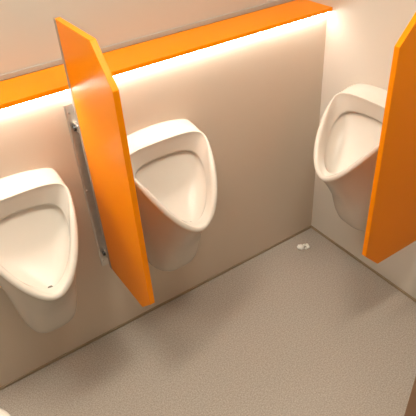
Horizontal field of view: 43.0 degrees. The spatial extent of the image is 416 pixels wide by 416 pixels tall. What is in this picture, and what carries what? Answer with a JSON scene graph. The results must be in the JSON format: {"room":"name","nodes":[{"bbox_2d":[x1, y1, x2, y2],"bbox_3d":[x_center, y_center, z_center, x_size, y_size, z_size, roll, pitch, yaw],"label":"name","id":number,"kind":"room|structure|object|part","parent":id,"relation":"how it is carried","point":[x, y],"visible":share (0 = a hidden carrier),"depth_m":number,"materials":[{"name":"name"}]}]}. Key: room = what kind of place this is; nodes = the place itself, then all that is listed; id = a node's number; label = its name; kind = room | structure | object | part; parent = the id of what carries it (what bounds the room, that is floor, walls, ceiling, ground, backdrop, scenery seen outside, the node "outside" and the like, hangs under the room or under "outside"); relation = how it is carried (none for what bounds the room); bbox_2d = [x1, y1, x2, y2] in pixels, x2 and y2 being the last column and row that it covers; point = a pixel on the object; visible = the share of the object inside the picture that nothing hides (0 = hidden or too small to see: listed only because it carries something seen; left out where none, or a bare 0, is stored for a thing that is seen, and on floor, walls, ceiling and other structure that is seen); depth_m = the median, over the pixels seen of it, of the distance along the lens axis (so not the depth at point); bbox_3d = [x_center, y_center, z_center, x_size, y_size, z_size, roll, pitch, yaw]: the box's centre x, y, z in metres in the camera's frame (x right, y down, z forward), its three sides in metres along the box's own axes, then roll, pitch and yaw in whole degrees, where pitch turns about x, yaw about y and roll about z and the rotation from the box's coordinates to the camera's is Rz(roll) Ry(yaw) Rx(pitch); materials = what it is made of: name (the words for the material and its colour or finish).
{"room":"public restroom","nodes":[
{"label":"public restroom","id":0,"kind":"room"},
{"bbox_2d":[0,0,294,80],"bbox_3d":[-0.518,-0.637,1.566,2.050,2.550,0.100,-24,41,-25],"label":"wall","id":1,"kind":"structure","parent":0,"point":[28,35],"depth_m":1.65,"materials":[{"name":"white paint"}]},
{"bbox_2d":[0,0,293,80],"bbox_3d":[-0.477,-0.453,1.649,2.050,0.016,0.006,-24,41,-25],"label":"trim","id":2,"kind":"structure","parent":1,"relation":"attached to","point":[270,4],"depth_m":1.80,"materials":[{"name":"grey"}]},
{"bbox_2d":[0,13,326,386],"bbox_3d":[-0.406,0.020,1.928,2.050,1.053,0.149,-24,41,-25],"label":"wall","id":3,"kind":"structure","parent":0,"point":[255,99],"depth_m":2.00,"materials":[{"name":"paint"}]},
{"bbox_2d":[0,168,78,332],"bbox_3d":[-0.513,0.232,1.659,0.328,0.627,0.298,-24,41,-25],"label":"urinal","id":4,"kind":"object","parent":3,"relation":"attached to","point":[39,240],"visible":1,"depth_m":1.60,"materials":[{"name":"white ceramic"}]},
{"bbox_2d":[53,16,154,306],"bbox_3d":[-0.297,-0.077,1.579,0.056,0.909,0.357,-24,41,-25],"label":"partition","id":5,"kind":"object","parent":3,"relation":"attached to","point":[94,116],"depth_m":1.50,"materials":[{"name":"orange laminate"}]},
{"bbox_3d":[-0.388,-0.055,1.776,0.056,0.648,0.008,-24,41,-25],"label":"mounting rail","id":6,"kind":"part","parent":5,"relation":"part of","materials":[{"name":"metal"}]},
{"bbox_2d":[0,225,311,389],"bbox_3d":[-0.333,0.473,2.186,2.050,0.011,0.007,-24,41,-25],"label":"baseboard","id":7,"kind":"structure","parent":3,"relation":"attached to","point":[309,227],"depth_m":2.22,"materials":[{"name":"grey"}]},
{"bbox_2d":[0,0,332,109],"bbox_3d":[-0.426,-0.398,1.600,2.047,0.018,0.167,-24,41,-25],"label":"ledge","id":8,"kind":"object","parent":3,"relation":"attached to","point":[33,86],"visible":0.82,"depth_m":1.73,"materials":[{"name":"orange laminate"}]},
{"bbox_2d":[127,119,217,270],"bbox_3d":[-0.097,0.044,1.871,0.328,0.627,0.298,-24,41,-25],"label":"urinal","id":9,"kind":"object","parent":3,"relation":"attached to","point":[173,163],"visible":0.88,"depth_m":1.81,"materials":[{"name":"white ceramic"}]},
{"bbox_2d":[0,228,415,415],"bbox_3d":[0.272,1.021,1.488,2.250,0.100,2.649,-24,41,-25],"label":"floor","id":10,"kind":"structure","parent":0,"point":[288,330],"depth_m":2.04,"materials":[{"name":"grey plastic"}]},
{"bbox_2d":[297,243,309,249],"bbox_3d":[0.450,0.181,2.495,0.061,0.020,0.038,-12,37,-10],"label":"paper scrap","id":11,"kind":"object","parent":10,"relation":"on","point":[300,246],"visible":1,"depth_m":2.49,"materials":[{"name":"white paper"}]},
{"bbox_2d":[309,0,415,298],"bbox_3d":[1.084,-0.441,1.150,0.100,2.550,2.649,-24,41,-25],"label":"wall","id":12,"kind":"structure","parent":0,"point":[362,36],"depth_m":2.00,"materials":[{"name":"paint"}]},
{"bbox_2d":[313,83,387,230],"bbox_3d":[0.541,-0.119,2.029,0.298,0.627,0.328,-24,41,-25],"label":"urinal","id":13,"kind":"object","parent":12,"relation":"attached to","point":[347,140],"visible":0.76,"depth_m":1.98,"materials":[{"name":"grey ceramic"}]},
{"bbox_2d":[311,226,415,301],"bbox_3d":[0.794,0.328,2.273,0.007,0.011,1.003,-24,41,-25],"label":"baseboard","id":14,"kind":"structure","parent":12,"relation":"attached to","point":[312,227],"depth_m":2.37,"materials":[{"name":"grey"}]},
{"bbox_2d":[362,12,415,263],"bbox_3d":[0.657,-0.202,1.655,0.357,0.909,0.056,-24,41,-25],"label":"partition","id":15,"kind":"object","parent":12,"relation":"attached to","point":[391,220],"depth_m":1.63,"materials":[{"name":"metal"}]},
{"bbox_3d":[-0.692,0.363,0.243,0.100,2.550,2.649,-24,41,-25],"label":"wall","id":16,"kind":"structure","parent":0,"visible":0},
{"bbox_2d":[0,408,10,415],"bbox_3d":[-0.474,0.636,0.802,0.525,0.180,0.520,-24,41,-25],"label":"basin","id":17,"kind":"object","parent":16,"relation":"attached to","point":[2,412],"visible":1,"depth_m":0.99,"materials":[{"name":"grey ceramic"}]},
{"bbox_3d":[0.802,-0.328,1.026,0.556,2.550,0.090,-24,41,-25],"label":"wall","id":18,"kind":"structure","parent":0,"visible":0},
{"bbox_2d":[404,377,415,415],"bbox_3d":[0.561,-0.219,0.903,0.026,2.550,0.110,-24,41,-25],"label":"trim","id":19,"kind":"structure","parent":18,"relation":"attached to","point":[411,406],"depth_m":1.53,"materials":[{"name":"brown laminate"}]}
]}

